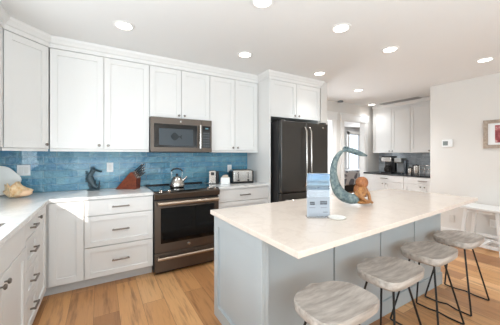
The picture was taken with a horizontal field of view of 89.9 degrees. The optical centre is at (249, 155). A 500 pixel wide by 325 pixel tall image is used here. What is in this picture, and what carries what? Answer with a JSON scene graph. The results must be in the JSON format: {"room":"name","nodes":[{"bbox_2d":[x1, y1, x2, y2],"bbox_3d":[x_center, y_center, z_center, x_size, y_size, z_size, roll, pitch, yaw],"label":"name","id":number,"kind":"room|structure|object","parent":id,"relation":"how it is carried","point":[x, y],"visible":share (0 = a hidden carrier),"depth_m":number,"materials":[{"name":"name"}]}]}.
{"room":"kitchen","nodes":[
{"label":"kitchen","id":0,"kind":"room"},
{"bbox_2d":[0,0,499,127],"bbox_3d":[3.085,-1.232,4.925,12.820,0.100,12.900,0,0,-31],"label":"ceiling","id":1,"kind":"structure","parent":0,"point":[440,42],"depth_m":2.43,"materials":[{"name":"white paint"}]},
{"bbox_2d":[113,20,134,30],"bbox_3d":[-1.147,-1.177,2.282,0.184,0.008,0.184,0,0,-31],"label":"recessed light","id":2,"kind":"object","parent":1,"relation":"in","point":[120,24],"visible":1,"depth_m":2.27,"materials":[{"name":"white plastic"}]},
{"bbox_2d":[237,51,252,57],"bbox_3d":[-0.059,-1.177,2.938,0.184,0.008,0.184,0,0,-31],"label":"recessed light","id":3,"kind":"object","parent":1,"relation":"in","point":[244,54],"visible":1,"depth_m":2.93,"materials":[{"name":"white plastic"}]},
{"bbox_2d":[251,0,274,8],"bbox_3d":[0.096,-1.177,1.925,0.184,0.008,0.184,0,0,-31],"label":"recessed light","id":4,"kind":"object","parent":1,"relation":"in","point":[260,4],"visible":1,"depth_m":1.94,"materials":[{"name":"white plastic"}]},
{"bbox_2d":[313,71,325,75],"bbox_3d":[1.002,-1.177,3.612,0.184,0.008,0.184,0,0,-31],"label":"recessed light","id":5,"kind":"object","parent":1,"relation":"in","point":[318,73],"visible":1,"depth_m":3.60,"materials":[{"name":"white plastic"}]},
{"bbox_2d":[331,23,351,32],"bbox_3d":[0.845,-1.177,2.327,0.184,0.008,0.184,0,0,-31],"label":"recessed light","id":6,"kind":"object","parent":1,"relation":"in","point":[341,27],"visible":1,"depth_m":2.31,"materials":[{"name":"white plastic"}]},
{"bbox_2d":[381,46,399,52],"bbox_3d":[1.561,-1.177,2.794,0.184,0.008,0.184,0,0,-31],"label":"recessed light","id":7,"kind":"object","parent":1,"relation":"in","point":[389,49],"visible":1,"depth_m":2.79,"materials":[{"name":"white plastic"}]},
{"bbox_2d":[380,97,421,104],"bbox_3d":[3.244,-1.175,5.438,0.200,0.013,0.820,0,0,-31],"label":"ceiling vent","id":8,"kind":"object","parent":1,"relation":"in","point":[412,98],"visible":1,"depth_m":5.37,"materials":[{"name":"grey metal"}]},
{"bbox_2d":[475,57,494,62],"bbox_3d":[2.905,-1.177,3.098,0.184,0.008,0.184,0,0,-31],"label":"recessed light","id":9,"kind":"object","parent":1,"relation":"in","point":[486,59],"visible":1,"depth_m":3.08,"materials":[{"name":"white plastic"}]},
{"bbox_2d":[32,191,499,324],"bbox_3d":[3.085,1.368,4.925,12.820,0.100,12.900,0,0,-31],"label":"floor","id":10,"kind":"structure","parent":0,"point":[182,296],"depth_m":2.26,"materials":[{"name":"brown wood"}]},
{"bbox_2d":[0,224,25,324],"bbox_3d":[-1.472,0.876,1.101,0.618,0.884,0.919,0,0,-31],"label":"base cabinet","id":11,"kind":"object","parent":10,"relation":"on","point":[13,251],"visible":0.94,"depth_m":1.44,"materials":[{"name":"white wood"}]},
{"bbox_2d":[25,214,39,324],"bbox_3d":[-1.790,0.876,1.643,0.625,0.884,0.334,0,0,-31],"label":"base cabinet","id":12,"kind":"object","parent":10,"relation":"on","point":[31,246],"visible":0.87,"depth_m":1.77,"materials":[{"name":"white wood"}]},
{"bbox_2d":[37,206,45,310],"bbox_3d":[-1.980,0.876,1.955,0.618,0.884,0.395,0,0,-31],"label":"base cabinet","id":13,"kind":"object","parent":10,"relation":"on","point":[41,215],"visible":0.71,"depth_m":2.12,"materials":[{"name":"white wood"}]},
{"bbox_2d":[44,200,84,295],"bbox_3d":[-2.135,0.876,2.453,0.882,0.884,0.590,0,0,-31],"label":"base cabinet","id":14,"kind":"object","parent":10,"relation":"on","point":[64,220],"visible":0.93,"depth_m":2.36,"materials":[{"name":"white wood"}]},
{"bbox_2d":[84,195,152,286],"bbox_3d":[-1.475,0.876,2.825,0.632,0.884,0.625,0,0,-31],"label":"base cabinet","id":15,"kind":"object","parent":10,"relation":"on","point":[118,232],"visible":1,"depth_m":2.58,"materials":[{"name":"white wood"}]},
{"bbox_2d":[146,182,219,273],"bbox_3d":[-0.848,0.847,3.143,0.762,0.941,0.696,0,0,-31],"label":"range","id":16,"kind":"object","parent":10,"relation":"on","point":[183,223],"visible":0.91,"depth_m":2.88,"materials":[{"name":"black metal"}]},
{"bbox_2d":[169,168,186,187],"bbox_3d":[-0.906,0.273,3.122,0.192,0.242,0.184,0,0,-44],"label":"kettle","id":17,"kind":"object","parent":16,"relation":"on","point":[176,181],"visible":1,"depth_m":3.07,"materials":[{"name":"silver metal"}]},
{"bbox_2d":[146,183,217,192],"bbox_3d":[-0.872,0.404,3.183,0.762,0.016,0.597,0,0,-31],"label":"cooktop","id":18,"kind":"object","parent":16,"relation":"in","point":[155,188],"depth_m":3.08,"materials":[{"name":"black glass"}]},
{"bbox_2d":[218,186,267,208],"bbox_3d":[-0.214,0.876,3.576,0.766,0.884,0.625,0,0,-31],"label":"base cabinet","id":19,"kind":"object","parent":10,"relation":"on","point":[228,198],"visible":0.3,"depth_m":3.32,"materials":[{"name":"white wood"}]},
{"bbox_2d":[205,181,268,189],"bbox_3d":[-0.220,0.418,3.585,0.767,0.030,0.601,0,0,-31],"label":"countertop","id":20,"kind":"structure","parent":19,"relation":"on","point":[254,184],"depth_m":3.38,"materials":[{"name":"white stone"}]},
{"bbox_2d":[208,170,218,183],"bbox_3d":[-0.510,0.307,3.533,0.143,0.190,0.104,0,0,-2],"label":"can opener","id":21,"kind":"object","parent":20,"relation":"on","point":[213,174],"visible":0.98,"depth_m":3.49,"materials":[{"name":"silver metal"}]},
{"bbox_2d":[221,175,229,184],"bbox_3d":[-0.343,0.336,3.479,0.124,0.133,0.070,0,0,-2],"label":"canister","id":22,"kind":"object","parent":20,"relation":"on","point":[225,180],"visible":1,"depth_m":3.44,"materials":[{"name":"white ceramic"}]},
{"bbox_2d":[229,169,253,183],"bbox_3d":[-0.128,0.304,3.692,0.336,0.198,0.217,0,0,-22],"label":"toaster","id":23,"kind":"object","parent":20,"relation":"on","point":[236,175],"visible":0.94,"depth_m":3.62,"materials":[{"name":"silver metal"}]},
{"bbox_2d":[247,79,319,202],"bbox_3d":[0.547,0.120,4.015,0.988,2.396,0.648,0,0,-31],"label":"tall cabinet","id":24,"kind":"object","parent":10,"relation":"on","point":[277,99],"visible":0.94,"depth_m":3.69,"materials":[{"name":"white wood"}]},
{"bbox_2d":[271,119,327,202],"bbox_3d":[0.643,0.410,3.922,0.908,1.815,0.826,0,0,-31],"label":"refrigerator","id":25,"kind":"object","parent":10,"relation":"on","point":[298,149],"visible":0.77,"depth_m":3.55,"materials":[{"name":"black metal"}]},
{"bbox_2d":[214,213,441,324],"bbox_3d":[0.868,0.876,2.205,2.290,0.884,0.692,0,0,-31],"label":"kitchen island","id":26,"kind":"object","parent":10,"relation":"on","point":[256,282],"visible":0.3,"depth_m":1.68,"materials":[{"name":"grey wood"}]},
{"bbox_2d":[210,188,477,258],"bbox_3d":[0.970,0.418,2.054,2.380,0.030,0.952,0,0,-31],"label":"island countertop","id":27,"kind":"structure","parent":26,"relation":"on","point":[284,225],"depth_m":1.60,"materials":[{"name":"stone"}]},
{"bbox_2d":[305,173,329,217],"bbox_3d":[0.446,0.260,1.639,0.152,0.285,0.068,0,0,0],"label":"sign holder","id":28,"kind":"object","parent":27,"relation":"on","point":[318,184],"visible":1,"depth_m":1.63,"materials":[{"name":"white plastic"}]},
{"bbox_2d":[328,215,345,219],"bbox_3d":[0.555,0.397,1.598,0.112,0.012,0.112,0,0,-31],"label":"dish","id":29,"kind":"object","parent":27,"relation":"on","point":[335,217],"visible":1,"depth_m":1.60,"materials":[{"name":"white ceramic"}]},
{"bbox_2d":[330,146,372,203],"bbox_3d":[0.823,0.160,2.043,0.348,0.474,0.138,0,0,0],"label":"sculpture","id":30,"kind":"object","parent":27,"relation":"on","point":[360,189],"visible":1,"depth_m":2.02,"materials":[{"name":"plastic"}]},
{"bbox_2d":[294,281,379,324],"bbox_3d":[0.426,1.022,1.295,0.434,0.590,0.350,0,0,-31],"label":"bar stool","id":31,"kind":"object","parent":10,"relation":"on","point":[328,302],"visible":1,"depth_m":1.26,"materials":[{"name":"grey wood"}]},
{"bbox_2d":[344,169,359,191],"bbox_3d":[3.599,0.938,9.507,2.250,0.760,0.850,0,0,-31],"label":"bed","id":32,"kind":"object","parent":10,"relation":"on","point":[350,175],"visible":0.28,"depth_m":9.05,"materials":[{"name":"grey fabric"}]},
{"bbox_2d":[364,173,403,190],"bbox_3d":[3.213,0.876,5.770,0.635,0.884,0.913,0,0,-31],"label":"base cabinet","id":33,"kind":"object","parent":10,"relation":"on","point":[375,181],"visible":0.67,"depth_m":5.60,"materials":[{"name":"white wood"}]},
{"bbox_2d":[363,171,429,177],"bbox_3d":[3.406,0.418,5.459,0.619,0.030,1.646,0,0,-31],"label":"countertop","id":34,"kind":"structure","parent":33,"relation":"on","point":[375,172],"depth_m":5.29,"materials":[{"name":"black stone"}]},
{"bbox_2d":[381,156,396,173],"bbox_3d":[3.124,0.210,5.640,0.263,0.385,0.222,0,0,-31],"label":"coffee maker","id":35,"kind":"object","parent":34,"relation":"on","point":[390,167],"visible":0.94,"depth_m":5.58,"materials":[{"name":"black plastic"}]},
{"bbox_2d":[394,158,408,173],"bbox_3d":[3.304,0.233,5.474,0.260,0.340,0.200,0,0,-31],"label":"coffee machine","id":36,"kind":"object","parent":34,"relation":"on","point":[402,163],"visible":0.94,"depth_m":5.43,"materials":[{"name":"black plastic"}]},
{"bbox_2d":[407,166,412,174],"bbox_3d":[3.360,0.317,5.263,0.099,0.172,0.099,0,0,-31],"label":"canister","id":37,"kind":"object","parent":34,"relation":"on","point":[409,169],"visible":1,"depth_m":5.23,"materials":[{"name":"silver metal"}]},
{"bbox_2d":[413,164,418,174],"bbox_3d":[3.424,0.286,5.156,0.136,0.232,0.136,0,0,-31],"label":"canister","id":38,"kind":"object","parent":34,"relation":"on","point":[415,166],"visible":0.81,"depth_m":5.11,"materials":[{"name":"silver metal"}]},
{"bbox_2d":[419,165,429,174],"bbox_3d":[3.533,0.301,4.953,0.208,0.203,0.247,0,0,-31],"label":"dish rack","id":39,"kind":"object","parent":34,"relation":"on","point":[419,165],"visible":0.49,"depth_m":5.00,"materials":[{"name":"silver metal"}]},
{"bbox_2d":[357,256,423,324],"bbox_3d":[0.903,1.022,1.648,0.434,0.590,0.350,0,0,-32],"label":"bar stool","id":40,"kind":"object","parent":10,"relation":"on","point":[393,274],"visible":0.98,"depth_m":1.60,"materials":[{"name":"grey wood"}]},
{"bbox_2d":[404,176,429,192],"bbox_3d":[3.634,0.876,5.063,0.635,0.884,0.730,0,0,-31],"label":"base cabinet","id":41,"kind":"object","parent":10,"relation":"on","point":[420,184],"visible":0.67,"depth_m":5.01,"materials":[{"name":"white wood"}]},
{"bbox_2d":[390,241,464,324],"bbox_3d":[1.390,1.022,1.973,0.434,0.590,0.350,0,0,-32],"label":"bar stool","id":42,"kind":"object","parent":10,"relation":"on","point":[433,254],"visible":1,"depth_m":1.94,"materials":[{"name":"grey wood"}]},
{"bbox_2d":[424,230,489,316],"bbox_3d":[1.891,1.022,2.295,0.434,0.590,0.350,0,0,-32],"label":"bar stool","id":43,"kind":"object","parent":10,"relation":"on","point":[464,240],"visible":0.98,"depth_m":2.26,"materials":[{"name":"grey wood"}]},
{"bbox_2d":[459,203,499,256],"bbox_3d":[3.295,1.019,3.496,0.430,0.598,0.480,0,0,-31],"label":"side table","id":44,"kind":"object","parent":10,"relation":"on","point":[475,208],"visible":0.7,"depth_m":3.52,"materials":[{"name":"white wood"}]},
{"bbox_3d":[-1.046,0.876,0.392,0.625,0.884,0.734,0,0,-31],"label":"base cabinet","id":45,"kind":"object","parent":10,"relation":"on","visible":0},
{"bbox_2d":[0,186,152,246],"bbox_3d":[-1.257,0.418,1.579,1.533,0.030,2.989,0,0,-31],"label":"countertop","id":46,"kind":"structure","parent":45,"relation":"on","point":[15,213],"depth_m":2.28,"materials":[{"name":"white stone"}]},
{"bbox_2d":[0,166,21,195],"bbox_3d":[-2.517,0.253,2.419,0.103,0.299,0.466,0,0,45],"label":"platter","id":47,"kind":"object","parent":46,"relation":"on","point":[7,175],"visible":0.75,"depth_m":2.53,"materials":[{"name":"white ceramic"}]},
{"bbox_2d":[3,182,32,197],"bbox_3d":[-2.213,0.325,2.399,0.192,0.154,0.211,0,0,39],"label":"conch shell","id":48,"kind":"object","parent":46,"relation":"on","point":[16,190],"visible":1,"depth_m":2.35,"materials":[{"name":"beige"}]},
{"bbox_2d":[85,166,101,190],"bbox_3d":[-1.805,0.263,2.887,0.182,0.280,0.075,0,0,-5],"label":"seahorse figurine","id":49,"kind":"object","parent":46,"relation":"on","point":[92,185],"visible":1,"depth_m":2.87,"materials":[{"name":"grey metal"}]},
{"bbox_2d":[116,163,144,188],"bbox_3d":[-1.431,0.250,3.020,0.333,0.305,0.110,0,0,5],"label":"knife block","id":50,"kind":"object","parent":46,"relation":"on","point":[132,181],"visible":1,"depth_m":2.97,"materials":[{"name":"brown wood"}]},
{"bbox_2d":[319,83,326,123],"bbox_3d":[0.941,0.068,4.499,0.140,2.500,1.020,0,0,-31],"label":"wall","id":51,"kind":"structure","parent":0,"point":[323,90],"depth_m":4.05,"materials":[{"name":"white paint"}]},
{"bbox_2d":[0,1,324,87],"bbox_3d":[-0.386,-1.127,2.934,3.800,0.107,0.928,0,0,-31],"label":"trim","id":52,"kind":"structure","parent":51,"relation":"attached to","point":[8,23],"depth_m":2.86,"materials":[{"name":"white wood"}]},
{"bbox_2d":[344,127,359,168],"bbox_3d":[3.537,0.068,8.388,8.500,2.500,3.250,0,0,-31],"label":"wall","id":53,"kind":"structure","parent":0,"point":[346,129],"depth_m":10.42,"materials":[{"name":"white paint"}]},
{"bbox_2d":[347,131,359,168],"bbox_3d":[4.468,-0.162,10.687,1.070,1.720,0.130,0,0,-31],"label":"window","id":54,"kind":"structure","parent":53,"relation":"in","point":[349,133],"depth_m":10.47,"materials":[{"name":"white wood"}]},
{"bbox_2d":[327,100,378,194],"bbox_3d":[2.043,0.068,5.678,2.960,2.500,0.120,0,0,-31],"label":"wall","id":55,"kind":"structure","parent":0,"point":[373,158],"depth_m":5.84,"materials":[{"name":"white paint"}]},
{"bbox_2d":[327,111,337,195],"bbox_3d":[1.343,0.185,5.241,1.290,2.265,0.156,0,0,-31],"label":"trim","id":56,"kind":"structure","parent":55,"relation":"attached to","point":[331,115],"depth_m":5.48,"materials":[{"name":"white wood"}]},
{"bbox_2d":[340,113,369,188],"bbox_3d":[2.417,0.185,5.880,1.030,2.265,0.156,0,0,-31],"label":"trim","id":57,"kind":"structure","parent":55,"relation":"attached to","point":[344,117],"depth_m":6.02,"materials":[{"name":"white wood"}]},
{"bbox_2d":[430,72,499,235],"bbox_3d":[5.119,0.068,2.190,1.280,2.500,5.720,0,0,-31],"label":"wall","id":58,"kind":"structure","parent":0,"point":[458,109],"depth_m":3.89,"materials":[{"name":"white paint"}]},
{"bbox_2d":[410,102,429,152],"bbox_3d":[3.751,-0.568,5.132,0.373,1.021,0.730,0,0,-31],"label":"upper cabinet","id":59,"kind":"object","parent":58,"relation":"attached to","point":[419,113],"visible":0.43,"depth_m":5.20,"materials":[{"name":"white wood"}]},
{"bbox_2d":[442,139,452,146],"bbox_3d":[3.224,-0.197,4.100,0.024,0.120,0.144,0,0,-31],"label":"thermostat","id":60,"kind":"object","parent":58,"relation":"attached to","point":[445,143],"visible":1,"depth_m":4.08,"materials":[{"name":"white plastic"}]},
{"bbox_2d":[449,214,453,221],"bbox_3d":[3.261,1.018,4.052,0.008,0.114,0.070,0,0,-31],"label":"power outlet","id":61,"kind":"object","parent":58,"relation":"attached to","point":[451,217],"visible":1,"depth_m":4.05,"materials":[{"name":"plastic"}]},
{"bbox_2d":[441,227,498,247],"bbox_3d":[4.563,1.253,1.859,0.014,0.130,5.720,0,0,-31],"label":"baseboard","id":62,"kind":"structure","parent":58,"relation":"attached to","point":[442,228],"depth_m":3.65,"materials":[{"name":"white wood"}]},
{"bbox_2d":[483,119,499,147],"bbox_3d":[3.584,-0.307,3.488,0.030,0.410,0.510,0,0,-31],"label":"picture frame","id":63,"kind":"object","parent":58,"relation":"attached to","point":[491,128],"visible":1,"depth_m":3.63,"materials":[{"name":"brown wood"}]},
{"bbox_2d":[495,125,499,142],"bbox_3d":[3.586,-0.307,3.489,0.002,0.250,0.260,0,0,-31],"label":"print","id":64,"kind":"object","parent":63,"relation":"attached to","point":[497,127],"depth_m":3.58},
{"bbox_2d":[490,219,495,227],"bbox_3d":[3.514,0.988,3.627,0.008,0.114,0.070,0,0,-31],"label":"power outlet","id":65,"kind":"object","parent":58,"relation":"attached to","point":[492,222],"visible":0.91,"depth_m":3.62,"materials":[{"name":"white plastic"}]},
{"bbox_3d":[-0.972,0.068,3.587,4.080,2.500,0.150,0,0,-31],"label":"wall","id":66,"kind":"structure","parent":0,"visible":0},
{"bbox_2d":[17,165,29,175],"bbox_3d":[-2.386,0.158,2.643,0.108,0.114,0.008,0,0,-31],"label":"light switch","id":67,"kind":"object","parent":66,"relation":"attached to","point":[22,170],"visible":0.94,"depth_m":2.64,"materials":[{"name":"white plastic"}]},
{"bbox_2d":[50,48,148,151],"bbox_3d":[-1.671,-0.559,2.861,0.932,1.038,0.357,0,0,-31],"label":"upper cabinet","id":68,"kind":"object","parent":66,"relation":"attached to","point":[98,104],"visible":1,"depth_m":2.71,"materials":[{"name":"white wood"}]},
{"bbox_2d":[107,163,112,171],"bbox_3d":[-1.703,0.146,3.049,0.070,0.114,0.008,0,0,-31],"label":"power outlet","id":69,"kind":"object","parent":66,"relation":"attached to","point":[109,165],"visible":1,"depth_m":3.05,"materials":[{"name":"white plastic"}]},
{"bbox_2d":[0,149,246,192],"bbox_3d":[-1.360,0.161,3.264,3.058,0.485,0.010,0,0,-31],"label":"backsplash","id":70,"kind":"structure","parent":66,"relation":"attached to","point":[50,171],"depth_m":3.04,"materials":[{"name":"blue tile"}]},
{"bbox_2d":[149,65,209,120],"bbox_3d":[-0.945,-0.767,3.299,0.760,0.621,0.366,0,0,-31],"label":"upper cabinet","id":71,"kind":"object","parent":66,"relation":"attached to","point":[173,93],"visible":0.87,"depth_m":3.15,"materials":[{"name":"white wood"}]},
{"bbox_2d":[147,116,211,152],"bbox_3d":[-0.914,-0.245,3.249,0.758,0.418,0.468,0,0,-31],"label":"microwave","id":72,"kind":"object","parent":71,"relation":"attached to","point":[166,135],"visible":0.98,"depth_m":3.08,"materials":[{"name":"grey metal"}]},
{"bbox_2d":[210,76,257,152],"bbox_3d":[-0.283,-0.559,3.687,0.772,1.038,0.357,0,0,-31],"label":"upper cabinet","id":73,"kind":"object","parent":66,"relation":"attached to","point":[233,103],"visible":0.98,"depth_m":3.54,"materials":[{"name":"white wood"}]},
{"bbox_3d":[3.733,0.068,5.654,0.120,2.500,1.650,0,0,-31],"label":"wall","id":74,"kind":"structure","parent":0,"visible":0},
{"bbox_2d":[373,105,409,152],"bbox_3d":[3.342,-0.568,5.819,0.373,1.021,0.863,0,0,-31],"label":"upper cabinet","id":75,"kind":"object","parent":74,"relation":"attached to","point":[391,127],"visible":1,"depth_m":5.69,"materials":[{"name":"white wood"}]},
{"bbox_2d":[372,96,429,110],"bbox_3d":[3.398,-1.127,5.425,0.070,0.107,1.597,0,0,-31],"label":"trim","id":76,"kind":"structure","parent":75,"relation":"attached to","point":[424,99],"depth_m":5.50,"materials":[{"name":"white wood"}]},
{"bbox_2d":[379,153,429,173],"bbox_3d":[3.677,0.173,5.620,0.010,0.460,1.647,0,0,-31],"label":"backsplash","id":77,"kind":"structure","parent":74,"relation":"attached to","point":[414,158],"depth_m":5.62,"materials":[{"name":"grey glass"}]},
{"bbox_3d":[-0.975,0.068,-0.545,0.150,2.500,7.250,0,0,-31],"label":"wall","id":78,"kind":"structure","parent":0,"visible":0},
{"bbox_2d":[0,26,2,146],"bbox_3d":[-2.052,-0.559,1.767,0.353,1.038,0.645,0,0,-31],"label":"upper cabinet","id":79,"kind":"object","parent":78,"relation":"attached to","point":[1,28],"visible":1,"depth_m":2.09,"materials":[{"name":"white wood"}]},
{"bbox_2d":[0,30,49,150],"bbox_3d":[-2.265,-0.559,2.365,0.595,1.038,0.585,0,0,-31],"label":"upper cabinet","id":80,"kind":"object","parent":78,"relation":"attached to","point":[26,62],"visible":0.96,"depth_m":2.29,"materials":[{"name":"white wood"}]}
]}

